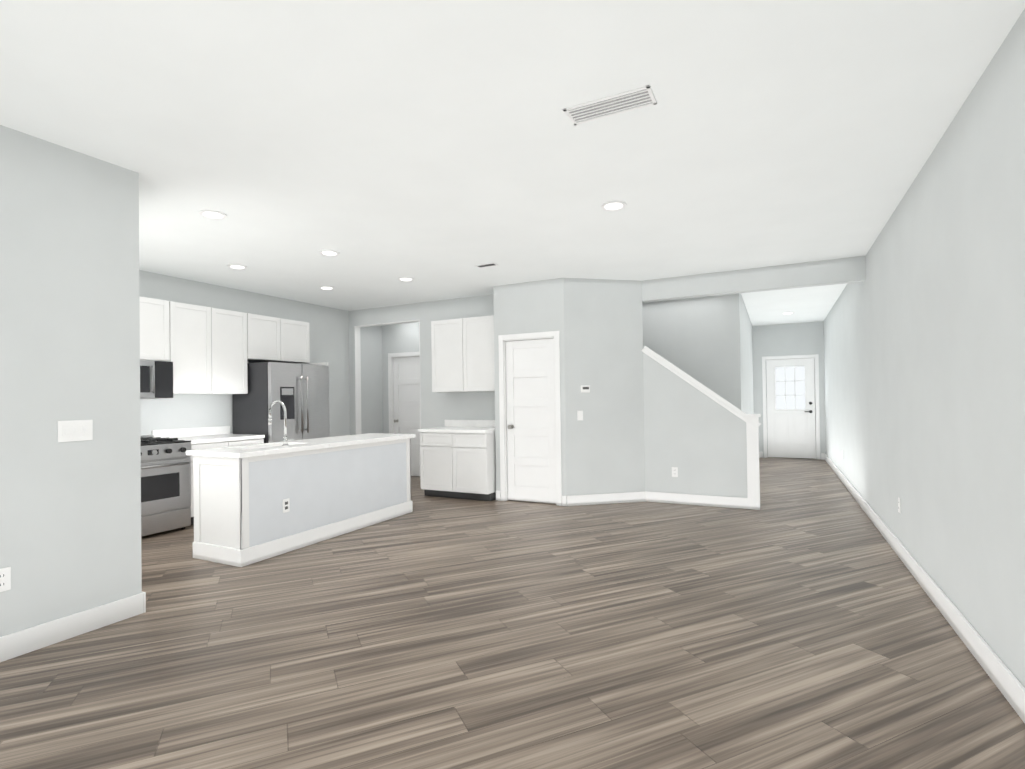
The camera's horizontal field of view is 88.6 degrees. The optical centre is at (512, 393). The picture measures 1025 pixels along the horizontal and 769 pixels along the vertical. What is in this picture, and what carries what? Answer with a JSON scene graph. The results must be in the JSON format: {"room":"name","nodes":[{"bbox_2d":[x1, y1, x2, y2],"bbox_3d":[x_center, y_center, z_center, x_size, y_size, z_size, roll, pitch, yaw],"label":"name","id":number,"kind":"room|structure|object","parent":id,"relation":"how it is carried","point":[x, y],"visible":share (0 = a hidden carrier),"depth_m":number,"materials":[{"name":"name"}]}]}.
{"room":"empty living room","nodes":[
{"label":"empty living room","id":0,"kind":"room"},
{"bbox_2d":[0,125,141,636],"bbox_3d":[-3.385,-0.014,1.278,0.120,2.740,4.520,-1,-1,27],"label":"wall","id":1,"kind":"structure","parent":0,"point":[70,528],"depth_m":2.93,"materials":[{"name":"paint"}]},
{"bbox_2d":[0,567,10,591],"bbox_3d":[-2.597,0.948,2.671,0.008,0.118,0.072,-1,-1,27],"label":"outlet","id":2,"kind":"object","parent":1,"relation":"attached to","point":[5,579],"visible":1,"depth_m":2.68,"materials":[{"name":"white plastic"}]},
{"bbox_2d":[58,420,92,441],"bbox_3d":[-2.462,0.209,2.962,0.012,0.118,0.165,-1,-1,27],"label":"light switch","id":3,"kind":"object","parent":1,"relation":"attached to","point":[74,430],"visible":1,"depth_m":2.96,"materials":[{"name":"white plastic"}]},
{"bbox_2d":[0,451,1024,722],"bbox_3d":[-0.218,1.287,5.381,6.980,0.125,14.700,-1,-1,27],"label":"baseboard","id":4,"kind":"structure","parent":1,"relation":"attached to","point":[988,659],"depth_m":3.05,"materials":[{"name":"white wood"}]},
{"bbox_2d":[139,270,382,436],"bbox_3d":[-3.468,0.038,6.868,0.120,2.740,5.400,-1,-1,27],"label":"wall","id":5,"kind":"structure","parent":0,"point":[329,333],"depth_m":7.33,"materials":[{"name":"paint"}]},
{"bbox_2d":[139,296,169,360],"bbox_3d":[-3.979,-0.666,5.336,0.355,0.645,0.760,-1,-1,27],"label":"upper cabinet","id":6,"kind":"object","parent":5,"relation":"attached to","point":[154,332],"visible":0.27,"depth_m":5.46,"materials":[{"name":"white wood"}]},
{"bbox_2d":[140,360,172,398],"bbox_3d":[-3.927,-0.145,5.309,0.455,0.390,0.756,-1,-1,27],"label":"microwave","id":7,"kind":"object","parent":6,"relation":"attached to","point":[156,379],"visible":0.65,"depth_m":5.41,"materials":[{"name":"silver metal"}]},
{"bbox_2d":[169,301,247,393],"bbox_3d":[-3.599,-0.492,6.087,0.355,0.990,0.916,-1,-1,27],"label":"upper cabinet","id":8,"kind":"object","parent":5,"relation":"attached to","point":[208,350],"visible":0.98,"depth_m":5.97,"materials":[{"name":"white wood"}]},
{"bbox_2d":[247,313,309,363],"bbox_3d":[-3.181,-0.705,6.929,0.355,0.560,0.956,-1,-1,27],"label":"upper cabinet","id":9,"kind":"object","parent":5,"relation":"attached to","point":[274,339],"visible":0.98,"depth_m":6.81,"materials":[{"name":"white wood"}]},
{"bbox_2d":[382,322,418,433],"bbox_3d":[-1.552,0.029,8.860,1.520,2.740,0.120,-1,-1,27],"label":"wall","id":10,"kind":"structure","parent":0,"point":[400,338],"depth_m":9.04,"materials":[{"name":"paint"}]},
{"bbox_2d":[388,352,418,433],"bbox_3d":[-1.739,0.350,8.944,0.830,2.105,0.136,-1,-1,27],"label":"door frame","id":11,"kind":"structure","parent":10,"relation":"attached to","point":[391,356],"depth_m":9.05,"materials":[{"name":"white wood"}]},
{"bbox_2d":[393,357,419,475],"bbox_3d":[-1.753,0.385,8.915,0.668,2.012,0.111,-1,-1,27],"label":"door","id":12,"kind":"structure","parent":10,"relation":"in","point":[406,395],"depth_m":8.94,"materials":[{"name":"white wood"}]},
{"bbox_2d":[349,294,494,434],"bbox_3d":[-1.294,0.017,7.836,2.900,2.740,0.120,-1,-1,27],"label":"wall","id":13,"kind":"structure","parent":0,"point":[438,409],"depth_m":7.72,"materials":[{"name":"paint"}]},
{"bbox_2d":[354,320,420,433],"bbox_3d":[-1.909,0.152,8.144,1.282,2.491,0.120,-1,-1,27],"label":"door frame","id":14,"kind":"structure","parent":13,"relation":"attached to","point":[357,380],"depth_m":8.40,"materials":[{"name":"white wood"}]},
{"bbox_2d":[431,315,494,391],"bbox_3d":[-0.591,-0.524,7.221,1.025,0.990,0.345,-1,-1,27],"label":"upper cabinet","id":15,"kind":"object","parent":13,"relation":"attached to","point":[462,354],"visible":0.88,"depth_m":7.06,"materials":[{"name":"white wood"}]},
{"bbox_2d":[0,457,1024,768],"bbox_3d":[-0.096,1.402,5.823,8.200,0.100,16.600,-1,-1,27],"label":"floor","id":16,"kind":"structure","parent":0,"point":[796,621],"depth_m":2.65,"materials":[{"name":"brown wood"}]},
{"bbox_2d":[141,435,190,536],"bbox_3d":[-3.772,0.920,5.229,0.768,0.955,0.760,-1,-1,27],"label":"range","id":17,"kind":"object","parent":16,"relation":"on","point":[165,484],"visible":0.27,"depth_m":5.19,"materials":[{"name":"silver metal"}]},
{"bbox_2d":[152,426,264,524],"bbox_3d":[-3.447,0.898,6.008,0.651,1.005,0.916,-1,-1,27],"label":"base cabinet","id":18,"kind":"object","parent":16,"relation":"on","point":[208,437],"visible":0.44,"depth_m":5.95,"materials":[{"name":"white stone"}]},
{"bbox_2d":[232,362,329,442],"bbox_3d":[-2.958,0.513,6.818,0.772,1.775,0.910,-1,-1,27],"label":"fridge","id":19,"kind":"object","parent":16,"relation":"on","point":[300,392],"visible":0.42,"depth_m":6.50,"materials":[{"name":"silver metal"}]},
{"bbox_2d":[193,440,412,566],"bbox_3d":[-1.948,0.942,5.254,0.671,0.860,2.184,-1,-1,27],"label":"kitchen island","id":20,"kind":"object","parent":16,"relation":"on","point":[254,503],"depth_m":4.58,"materials":[{"name":"grey paint"}]},
{"bbox_2d":[186,433,415,459],"bbox_3d":[-1.929,0.514,5.245,0.680,0.085,2.240,-1,-1,27],"label":"island countertop","id":21,"kind":"structure","parent":20,"relation":"on","point":[240,452],"depth_m":4.83,"materials":[{"name":"white stone"}]},
{"bbox_2d":[306,362,327,365],"bbox_3d":[-2.800,0.490,7.287,0.676,1.825,0.021,-1,-1,27],"label":"gable","id":22,"kind":"object","parent":16,"relation":"on","point":[325,363],"visible":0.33,"depth_m":7.20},
{"bbox_2d":[418,420,495,500],"bbox_3d":[-0.649,0.868,7.076,1.045,1.005,0.651,-1,-1,27],"label":"base cabinet","id":23,"kind":"object","parent":16,"relation":"on","point":[457,459],"visible":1,"depth_m":6.79,"materials":[{"name":"white wood"}]},
{"bbox_2d":[0,0,1024,325],"bbox_3d":[-0.257,-1.450,5.406,7.220,0.120,14.940,-1,-1,27],"label":"ceiling","id":24,"kind":"structure","parent":0,"point":[436,150],"depth_m":2.79,"materials":[{"name":"paint"}]},
{"bbox_2d":[199,210,226,218],"bbox_3d":[-2.292,-1.370,4.022,0.190,0.008,0.190,-1,-1,27],"label":"recessed light","id":25,"kind":"object","parent":24,"relation":"in","point":[212,214],"visible":0.98,"depth_m":4.00,"materials":[{"name":"white plastic"}]},
{"bbox_2d":[227,264,246,268],"bbox_3d":[-2.921,-1.347,5.579,0.190,0.008,0.190,-1,-1,27],"label":"recessed light","id":26,"kind":"object","parent":24,"relation":"in","point":[235,266],"visible":0.96,"depth_m":5.55,"materials":[{"name":"white plastic"}]},
{"bbox_2d":[319,286,334,289],"bbox_3d":[-2.365,-1.345,6.687,0.190,0.008,0.190,-1,-1,27],"label":"recessed light","id":27,"kind":"object","parent":24,"relation":"in","point":[326,287],"visible":0.96,"depth_m":6.68,"materials":[{"name":"white plastic"}]},
{"bbox_2d":[319,250,339,255],"bbox_3d":[-1.781,-1.367,5.108,0.190,0.008,0.190,-1,-1,27],"label":"recessed light","id":28,"kind":"object","parent":24,"relation":"in","point":[329,252],"visible":0.94,"depth_m":5.09,"materials":[{"name":"white plastic"}]},
{"bbox_2d":[398,277,413,280],"bbox_3d":[-1.270,-1.364,6.261,0.190,0.008,0.190,-1,-1,27],"label":"recessed light","id":29,"kind":"object","parent":24,"relation":"in","point":[405,279],"visible":0.96,"depth_m":6.25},
{"bbox_2d":[475,263,497,267],"bbox_3d":[-0.280,-1.384,5.670,0.240,0.006,0.110,-1,-1,27],"label":"ceiling vent","id":30,"kind":"object","parent":24,"relation":"in","point":[486,265],"visible":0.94,"depth_m":5.67,"materials":[{"name":"grey metal"}]},
{"bbox_2d":[563,85,656,124],"bbox_3d":[0.481,-1.423,2.603,0.430,0.006,0.170,-1,-1,27],"label":"ceiling vent","id":31,"kind":"object","parent":24,"relation":"in","point":[630,100],"visible":1,"depth_m":2.60,"materials":[{"name":"white metal"}]},
{"bbox_2d":[601,201,626,210],"bbox_3d":[0.762,-1.413,3.956,0.190,0.008,0.190,-1,-1,27],"label":"recessed light","id":32,"kind":"object","parent":24,"relation":"in","point":[613,205],"visible":0.94,"depth_m":3.94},
{"bbox_2d":[493,278,566,495],"bbox_3d":[0.230,-0.016,6.569,0.960,2.740,0.120,-1,-1,27],"label":"wall","id":33,"kind":"structure","parent":0,"point":[530,307],"depth_m":6.51,"materials":[{"name":"paint"}]},
{"bbox_2d":[498,331,561,505],"bbox_3d":[0.235,0.301,6.557,0.830,2.105,0.136,-1,-1,27],"label":"trim","id":34,"kind":"structure","parent":33,"relation":"attached to","point":[504,339],"depth_m":6.57,"materials":[{"name":"white wood"}]},
{"bbox_2d":[506,338,555,503],"bbox_3d":[0.221,0.336,6.527,0.668,2.012,0.111,-1,-1,27],"label":"closet door","id":35,"kind":"structure","parent":33,"relation":"in","point":[531,456],"depth_m":6.54,"materials":[{"name":"white wood"}]},
{"bbox_2d":[564,278,644,495],"bbox_3d":[1.117,-0.029,6.472,1.023,2.740,0.120,-1,-1,-13],"label":"wall","id":36,"kind":"structure","parent":0,"point":[603,345],"depth_m":6.41,"materials":[{"name":"paint"}]},
{"bbox_2d":[577,411,582,420],"bbox_3d":[0.816,0.264,6.335,0.058,0.118,0.048,-1,-1,27],"label":"light switch","id":37,"kind":"object","parent":36,"relation":"attached to","point":[579,415],"visible":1,"depth_m":6.33,"materials":[{"name":"white plastic"}]},
{"bbox_2d":[581,385,589,392],"bbox_3d":[0.883,-0.057,6.347,0.120,0.090,0.020,-1,-1,-13],"label":"thermostat","id":38,"kind":"object","parent":36,"relation":"attached to","point":[585,388],"visible":1,"depth_m":6.34,"materials":[{"name":"white plastic"}]},
{"bbox_2d":[642,293,741,410],"bbox_3d":[1.206,-0.017,8.003,4.180,2.740,0.120,-1,-1,27],"label":"wall","id":39,"kind":"structure","parent":0,"point":[697,339],"depth_m":7.23,"materials":[{"name":"paint"}]},
{"bbox_2d":[643,352,747,497],"bbox_3d":[2.225,0.379,6.295,1.260,1.890,0.120,-1,-1,27],"label":"wall","id":40,"kind":"structure","parent":0,"point":[696,437],"depth_m":6.29,"materials":[{"name":"paint"}]},
{"bbox_2d":[672,467,677,476],"bbox_3d":[1.963,0.948,6.353,0.072,0.118,0.008,-1,-1,27],"label":"outlet","id":41,"kind":"object","parent":40,"relation":"attached to","point":[674,471],"visible":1,"depth_m":6.35,"materials":[{"name":"white plastic"}]},
{"bbox_2d":[641,346,760,428],"bbox_3d":[2.235,-0.096,6.291,1.329,1.020,0.164,-1,-1,27],"label":"trim","id":42,"kind":"structure","parent":40,"relation":"on","point":[705,390],"depth_m":6.23,"materials":[{"name":"white wood"}]},
{"bbox_2d":[744,414,760,509],"bbox_3d":[2.760,0.774,6.025,0.175,1.080,0.200,-1,-1,27],"label":"trim","id":43,"kind":"structure","parent":40,"relation":"attached to","point":[753,471],"depth_m":5.95,"materials":[{"name":"white wood"}]},
{"bbox_2d":[740,293,753,413],"bbox_3d":[4.013,-0.046,9.074,0.120,2.740,4.310,-1,-1,27],"label":"wall","id":44,"kind":"structure","parent":0,"point":[746,345],"depth_m":8.51,"materials":[{"name":"paint"}]},
{"bbox_2d":[642,256,865,301],"bbox_3d":[2.680,-1.300,6.070,2.330,0.250,0.120,-1,-1,27],"label":"header beam","id":45,"kind":"structure","parent":0,"point":[823,272],"depth_m":5.95,"materials":[{"name":"paint"}]},
{"bbox_2d":[752,321,825,457],"bbox_3d":[5.578,-0.053,10.767,1.400,2.740,0.120,-1,-1,27],"label":"wall","id":46,"kind":"structure","parent":0,"point":[806,338],"depth_m":10.70,"materials":[{"name":"paint"}]},
{"bbox_2d":[766,358,815,458],"bbox_3d":[5.658,0.299,10.690,0.864,2.008,0.105,-1,-1,27],"label":"front door","id":47,"kind":"structure","parent":46,"relation":"in","point":[790,408],"depth_m":10.70,"materials":[{"name":"white wood"}]},
{"bbox_2d":[762,354,820,459],"bbox_3d":[5.669,0.269,10.712,1.016,2.093,0.136,-1,-1,27],"label":"door frame","id":48,"kind":"structure","parent":46,"relation":"attached to","point":[816,379],"depth_m":10.58,"materials":[{"name":"white wood"}]},
{"bbox_2d":[823,9,1024,687],"bbox_3d":[2.936,-0.079,3.802,0.120,2.740,14.940,-1,-1,27],"label":"wall","id":49,"kind":"structure","parent":0,"point":[924,350],"depth_m":2.81,"materials":[{"name":"paint"}]},
{"bbox_2d":[898,497,900,513],"bbox_3d":[3.058,0.882,4.153,0.008,0.118,0.072,-1,-1,27],"label":"outlet","id":50,"kind":"object","parent":49,"relation":"attached to","point":[899,505],"visible":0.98,"depth_m":4.14,"materials":[{"name":"white plastic"}]}
]}

